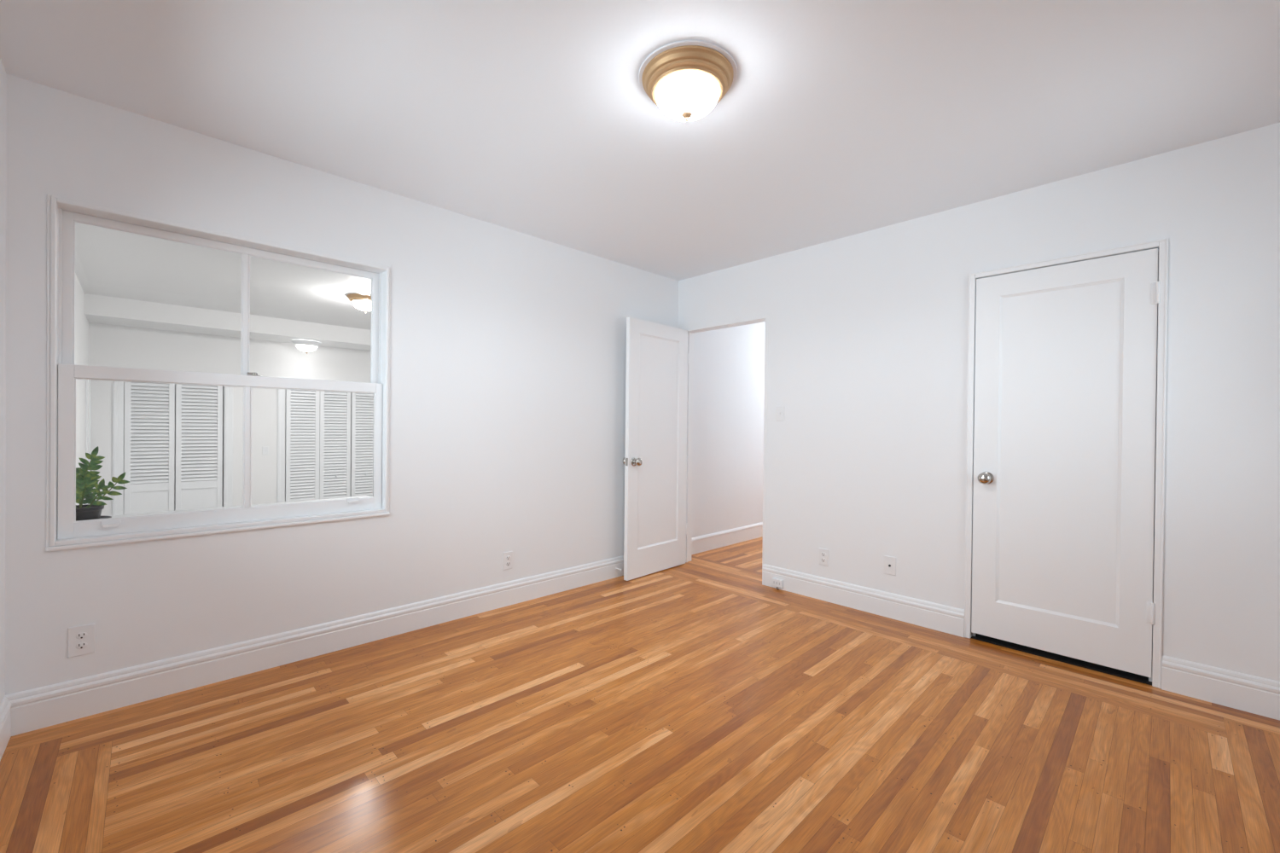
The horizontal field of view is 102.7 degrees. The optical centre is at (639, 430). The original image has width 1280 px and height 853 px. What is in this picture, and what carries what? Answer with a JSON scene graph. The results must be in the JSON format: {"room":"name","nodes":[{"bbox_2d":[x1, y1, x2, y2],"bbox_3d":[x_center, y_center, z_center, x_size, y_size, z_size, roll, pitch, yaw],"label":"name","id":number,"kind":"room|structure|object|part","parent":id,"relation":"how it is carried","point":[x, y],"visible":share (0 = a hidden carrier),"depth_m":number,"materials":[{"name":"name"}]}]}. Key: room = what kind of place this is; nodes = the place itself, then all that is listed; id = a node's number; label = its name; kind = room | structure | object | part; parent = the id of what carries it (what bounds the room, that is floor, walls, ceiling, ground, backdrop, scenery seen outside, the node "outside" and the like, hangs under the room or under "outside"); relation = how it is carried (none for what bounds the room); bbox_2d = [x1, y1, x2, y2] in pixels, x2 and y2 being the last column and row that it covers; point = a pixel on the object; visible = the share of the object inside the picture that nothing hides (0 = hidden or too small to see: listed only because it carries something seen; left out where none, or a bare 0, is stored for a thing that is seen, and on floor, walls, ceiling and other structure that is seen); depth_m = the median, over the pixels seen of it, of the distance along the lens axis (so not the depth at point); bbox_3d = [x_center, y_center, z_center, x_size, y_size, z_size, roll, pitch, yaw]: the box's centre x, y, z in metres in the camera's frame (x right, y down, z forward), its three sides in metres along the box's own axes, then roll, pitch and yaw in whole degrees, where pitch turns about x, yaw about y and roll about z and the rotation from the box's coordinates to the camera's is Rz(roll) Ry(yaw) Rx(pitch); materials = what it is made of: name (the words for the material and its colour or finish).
{"room":"empty bedroom","nodes":[
{"label":"empty bedroom","id":0,"kind":"room"},
{"bbox_2d":[0,58,6,703],"bbox_3d":[-1.112,-0.068,0.523,0.140,2.440,3.660,0,0,-44],"label":"wall","id":1,"kind":"structure","parent":0,"point":[2,73],"depth_m":1.84,"materials":[{"name":"white paint"}]},
{"bbox_2d":[0,697,11,761],"bbox_3d":[-1.061,1.077,0.578,0.018,0.152,3.642,0,0,-44],"label":"baseboard","id":2,"kind":"structure","parent":1,"relation":"attached to","point":[5,712],"depth_m":1.82,"materials":[{"name":"white paint"}]},
{"bbox_2d":[75,222,371,350],"bbox_3d":[-2.894,-1.290,4.995,3.640,0.325,4.970,0,0,-44],"label":"ceiling","id":3,"kind":"structure","parent":0,"point":[125,278],"depth_m":4.98,"materials":[{"name":"white paint"}]},
{"bbox_2d":[290,339,321,354],"bbox_3d":[-4.317,-1.067,6.635,0.330,0.155,0.330,0,0,-44],"label":"ceiling light","id":4,"kind":"object","parent":3,"relation":"attached to","point":[305,346],"visible":1,"depth_m":6.54,"materials":[{"name":"white glass"}]},
{"bbox_3d":[-4.317,-1.056,6.635,0.232,0.075,0.232,0,0,-44],"label":"lamp shade","id":5,"kind":"part","parent":4,"relation":"part of","materials":[{"name":"white glass"}]},
{"bbox_2d":[344,292,371,313],"bbox_3d":[-2.744,-1.251,5.120,0.356,0.161,0.356,0,0,-44],"label":"ceiling light","id":6,"kind":"object","parent":3,"relation":"attached to","point":[362,301],"visible":0.7,"depth_m":5.01,"materials":[{"name":"white glass"}]},
{"bbox_3d":[-2.744,-1.236,5.120,0.232,0.075,0.232,0,0,-44],"label":"lamp shade","id":7,"kind":"part","parent":6,"relation":"part of","materials":[{"name":"white glass"}]},
{"bbox_2d":[74,273,373,516],"bbox_3d":[-3.130,0.009,5.218,3.860,3.010,5.590,0,0,-44],"label":"wall","id":8,"kind":"structure","parent":0,"point":[95,344],"depth_m":6.35,"materials":[{"name":"white paint"}]},
{"bbox_2d":[85,379,90,505],"bbox_3d":[-5.777,0.397,5.360,0.018,2.080,0.330,0,0,-44],"label":"trim","id":9,"kind":"structure","parent":8,"relation":"attached to","point":[88,381],"depth_m":5.25,"materials":[{"name":"white paint"}]},
{"bbox_2d":[123,381,174,514],"bbox_3d":[-5.609,0.408,5.862,0.415,2.015,0.028,0,0,-44],"label":"door","id":10,"kind":"structure","parent":8,"relation":"in","point":[143,497],"depth_m":5.85,"materials":[{"name":"white paint"}]},
{"bbox_3d":[-5.605,0.035,5.860,0.317,1.145,0.026,0,0,-44],"label":"louver panel","id":11,"kind":"part","parent":10,"relation":"part of","materials":[{"name":"white paint"}]},
{"bbox_3d":[-5.616,0.978,5.867,0.319,0.559,0.012,0,0,-44],"label":"panel","id":12,"kind":"part","parent":10,"relation":"part of","materials":[{"name":"white paint"}]},
{"bbox_2d":[112,366,232,515],"bbox_3d":[-5.435,0.369,6.003,1.041,2.135,0.022,0,0,-44],"label":"door frame","id":13,"kind":"structure","parent":8,"relation":"attached to","point":[118,386],"depth_m":5.69,"materials":[{"name":"white paint"}]},
{"bbox_2d":[174,384,222,511],"bbox_3d":[-5.299,0.409,6.162,0.427,2.015,0.028,0,0,-44],"label":"door","id":14,"kind":"structure","parent":8,"relation":"in","point":[191,442],"depth_m":6.15,"materials":[{"name":"white paint"}]},
{"bbox_3d":[-5.306,0.980,6.167,0.331,0.559,0.012,0,0,-44],"label":"panel","id":15,"kind":"part","parent":14,"relation":"part of","materials":[{"name":"white paint"}]},
{"bbox_3d":[-5.296,0.036,6.160,0.329,1.145,0.026,0,0,-44],"label":"louver panel","id":16,"kind":"part","parent":14,"relation":"part of","materials":[{"name":"white paint"}]},
{"bbox_2d":[111,495,370,517],"bbox_3d":[-2.051,0.433,2.552,1.340,0.075,0.250,0,0,-44],"label":"window sill","id":17,"kind":"structure","parent":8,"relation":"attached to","point":[340,498],"depth_m":2.60,"materials":[{"name":"white paint"}]},
{"bbox_2d":[75,446,129,521],"bbox_3d":[-2.369,0.232,2.181,0.221,0.327,0.188,1,0,7],"label":"potted plant","id":18,"kind":"object","parent":17,"relation":"on","point":[86,480],"visible":0.64,"depth_m":2.19,"materials":[{"name":"green plant"}]},
{"bbox_3d":[-2.356,0.282,2.164,0.040,0.114,0.007,1,0,15],"label":"stem","id":19,"kind":"part","parent":18,"relation":"part of","materials":[{"name":"green plant"}]},
{"bbox_3d":[-2.369,0.228,2.189,0.040,0.218,0.008,0,0,-25],"label":"stem","id":20,"kind":"part","parent":18,"relation":"part of","materials":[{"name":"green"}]},
{"bbox_3d":[-2.387,0.357,2.183,0.142,0.061,0.142,0,0,-44],"label":"pot","id":21,"kind":"part","parent":18,"relation":"part of","materials":[{"name":"grey"}]},
{"bbox_3d":[-2.337,0.295,2.188,0.048,0.089,0.007,0,0,-15],"label":"stem","id":22,"kind":"part","parent":18,"relation":"part of","materials":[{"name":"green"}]},
{"bbox_2d":[261,446,268,454],"bbox_3d":[-4.824,0.264,6.598,0.066,0.108,0.016,0,0,-44],"label":"light switch","id":23,"kind":"object","parent":8,"relation":"attached to","point":[264,449],"visible":1,"depth_m":6.60,"materials":[{"name":"white plastic"}]},
{"bbox_2d":[285,389,319,501],"bbox_3d":[-4.542,0.413,6.897,0.382,2.015,0.028,0,0,-44],"label":"door","id":24,"kind":"structure","parent":8,"relation":"in","point":[292,452],"depth_m":6.89,"materials":[{"name":"white paint"}]},
{"bbox_2d":[276,377,370,502],"bbox_3d":[-4.114,0.375,7.284,1.726,2.135,0.022,0,0,-44],"label":"door frame","id":25,"kind":"structure","parent":8,"relation":"attached to","point":[281,392],"depth_m":6.71,"materials":[{"name":"white paint"}]},
{"bbox_2d":[319,390,350,499],"bbox_3d":[-4.255,0.414,7.155,0.381,2.015,0.056,0,0,-44],"label":"door","id":26,"kind":"structure","parent":8,"relation":"in","point":[331,439],"depth_m":7.16,"materials":[{"name":"white paint"}]},
{"bbox_2d":[350,392,373,497],"bbox_3d":[-3.972,0.415,7.430,0.382,2.015,0.056,0,0,-44],"label":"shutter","id":27,"kind":"structure","parent":8,"relation":"in","point":[356,457],"depth_m":7.40,"materials":[{"name":"white paint"}]},
{"bbox_2d":[5,74,678,695],"bbox_3d":[-1.111,0.097,3.179,3.840,2.800,0.150,0,0,-44],"label":"wall","id":28,"kind":"structure","parent":0,"point":[508,347],"depth_m":2.72,"materials":[{"name":"white paint"}]},
{"bbox_2d":[67,623,95,657],"bbox_3d":[-2.204,0.831,2.022,0.074,0.118,0.007,0,0,-44],"label":"electrical outlet","id":29,"kind":"object","parent":28,"relation":"attached to","point":[81,640],"visible":1,"depth_m":2.02,"materials":[{"name":"white plastic"}]},
{"bbox_2d":[75,642,87,649],"bbox_3d":[-2.203,0.850,2.021,0.032,0.028,0.003,0,0,-44],"label":"receptacle","id":30,"kind":"object","parent":29,"relation":"attached to","point":[78,645],"depth_m":2.02,"materials":[{"name":"grey plastic"}]},
{"bbox_2d":[75,632,87,639],"bbox_3d":[-2.203,0.811,2.021,0.032,0.028,0.003,0,0,-44],"label":"receptacle","id":31,"kind":"object","parent":29,"relation":"attached to","point":[79,636],"depth_m":2.02,"materials":[{"name":"grey plastic"}]},
{"bbox_2d":[45,194,390,551],"bbox_3d":[-1.866,-0.217,2.432,1.239,1.361,0.165,0,0,-44],"label":"window","id":32,"kind":"structure","parent":28,"relation":"in","point":[63,532],"depth_m":2.25,"materials":[{"name":"white paint"}]},
{"bbox_3d":[-1.861,0.086,2.426,1.187,0.689,0.036,0,0,-44],"label":"sash","id":33,"kind":"part","parent":32,"relation":"part of","materials":[{"name":"white paint"}]},
{"bbox_3d":[-1.889,-0.543,2.458,1.187,0.662,0.032,0,0,-44],"label":"sash","id":34,"kind":"part","parent":32,"relation":"part of","materials":[{"name":"white paint"}]},
{"bbox_2d":[4,555,623,736],"bbox_3d":[-1.012,1.062,3.174,3.700,0.152,0.018,0,0,-44],"label":"baseboard","id":35,"kind":"structure","parent":28,"relation":"attached to","point":[35,709],"depth_m":2.42,"materials":[{"name":"white paint"}]},
{"bbox_2d":[502,551,512,570],"bbox_3d":[-0.857,0.848,3.328,0.070,0.114,0.007,0,0,-44],"label":"electrical outlet","id":36,"kind":"object","parent":28,"relation":"attached to","point":[508,556],"visible":1,"depth_m":3.33,"materials":[{"name":"white plastic"}]},
{"bbox_2d":[0,536,1279,852],"bbox_3d":[1.296,1.206,2.918,6.940,0.093,4.000,0,0,-44],"label":"floor","id":37,"kind":"structure","parent":0,"point":[699,705],"depth_m":1.86,"materials":[{"name":"brown wood"}]},
{"bbox_2d":[0,0,1279,280],"bbox_3d":[1.321,-1.327,2.903,6.940,0.100,4.000,0,0,-44],"label":"ceiling","id":38,"kind":"structure","parent":0,"point":[838,119],"depth_m":1.96,"materials":[{"name":"white paint"}]},
{"bbox_2d":[638,40,737,121],"bbox_3d":[0.171,-1.202,1.859,0.356,0.161,0.356,0,0,-44],"label":"ceiling light","id":39,"kind":"object","parent":38,"relation":"attached to","point":[685,79],"visible":1,"depth_m":1.77,"materials":[{"name":"white"}]},
{"bbox_3d":[0.171,-1.187,1.859,0.232,0.075,0.232,0,0,-44],"label":"lamp shade","id":40,"kind":"part","parent":39,"relation":"part of","materials":[{"name":"white glass"}]},
{"bbox_2d":[692,321,765,537],"bbox_3d":[1.821,-0.066,5.219,2.990,2.440,1.400,0,0,-44],"label":"wall","id":41,"kind":"structure","parent":0,"point":[729,381],"depth_m":5.09,"materials":[{"name":"white paint"}]},
{"bbox_2d":[691,522,762,554],"bbox_3d":[1.387,1.071,5.590,2.890,0.152,0.019,0,0,-44],"label":"baseboard","id":42,"kind":"structure","parent":41,"relation":"attached to","point":[708,542],"depth_m":5.06,"materials":[{"name":"white paint"}]},
{"bbox_2d":[677,122,1279,681],"bbox_3d":[1.631,-0.056,3.189,0.110,2.440,3.950,0,0,-44],"label":"wall","id":43,"kind":"structure","parent":0,"point":[868,331],"depth_m":2.85,"materials":[{"name":"white paint"}]},
{"bbox_2d":[622,317,688,581],"bbox_3d":[0.146,0.143,4.123,0.178,1.985,0.718,1,0,43],"label":"door","id":44,"kind":"structure","parent":43,"relation":"in","point":[654,462],"depth_m":4.08,"materials":[{"name":"white paint"}]},
{"bbox_3d":[-0.019,0.240,3.871,0.071,0.068,0.068,1,0,43],"label":"knob","id":45,"kind":"part","parent":44,"relation":"part of","materials":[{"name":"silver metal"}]},
{"bbox_2d":[685,314,767,571],"bbox_3d":[0.695,0.143,4.155,0.120,2.011,0.828,0,0,-44],"label":"door frame","id":46,"kind":"structure","parent":43,"relation":"attached to","point":[690,332],"depth_m":4.42,"materials":[{"name":"white paint"}]},
{"bbox_2d":[775,406,784,421],"bbox_3d":[1.018,-0.120,3.731,0.016,0.108,0.066,0,0,-44],"label":"light switch","id":47,"kind":"object","parent":43,"relation":"attached to","point":[780,410],"visible":1,"depth_m":3.73,"materials":[{"name":"white plastic"}]},
{"bbox_2d":[818,547,828,566],"bbox_3d":[1.252,0.866,3.492,0.007,0.114,0.070,0,0,-44],"label":"electrical outlet","id":48,"kind":"object","parent":43,"relation":"attached to","point":[823,554],"visible":1,"depth_m":3.49,"materials":[{"name":"white plastic"}]},
{"bbox_2d":[762,564,964,637],"bbox_3d":[1.374,1.085,3.358,0.018,0.152,1.307,0,0,-44],"label":"baseboard","id":49,"kind":"structure","parent":43,"relation":"attached to","point":[927,614],"depth_m":3.25,"materials":[{"name":"white paint"}]},
{"bbox_2d":[771,577,783,589],"bbox_3d":[0.997,1.118,3.716,0.027,0.073,0.084,0,0,-44],"label":"jack","id":50,"kind":"object","parent":49,"relation":"attached to","point":[776,583],"visible":1,"depth_m":3.71,"materials":[{"name":"white plastic"}]},
{"bbox_2d":[884,555,896,575],"bbox_3d":[1.551,0.841,3.180,0.012,0.114,0.070,0,0,-44],"label":"cable jack","id":51,"kind":"object","parent":43,"relation":"attached to","point":[889,561],"visible":1,"depth_m":3.18,"materials":[{"name":"white plastic"}]},
{"bbox_2d":[971,248,1160,677],"bbox_3d":[2.105,0.149,2.591,0.106,1.975,0.723,0,0,-44],"label":"door","id":52,"kind":"structure","parent":43,"relation":"in","point":[1062,557],"depth_m":2.57,"materials":[{"name":"white paint"}]},
{"bbox_3d":[1.882,0.263,2.795,0.071,0.068,0.068,0,0,-44],"label":"knob","id":53,"kind":"part","parent":52,"relation":"part of","materials":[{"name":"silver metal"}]},
{"bbox_2d":[964,238,1168,688],"bbox_3d":[2.150,0.150,2.643,0.123,2.046,0.779,0,0,-44],"label":"door frame","id":54,"kind":"structure","parent":43,"relation":"attached to","point":[1162,245],"depth_m":2.38,"materials":[{"name":"white paint"}]},
{"bbox_2d":[1161,655,1279,721],"bbox_3d":[2.611,1.105,2.081,0.018,0.152,0.689,0,0,-44],"label":"baseboard","id":55,"kind":"structure","parent":43,"relation":"attached to","point":[1250,694],"depth_m":2.19,"materials":[{"name":"white paint"}]}
]}

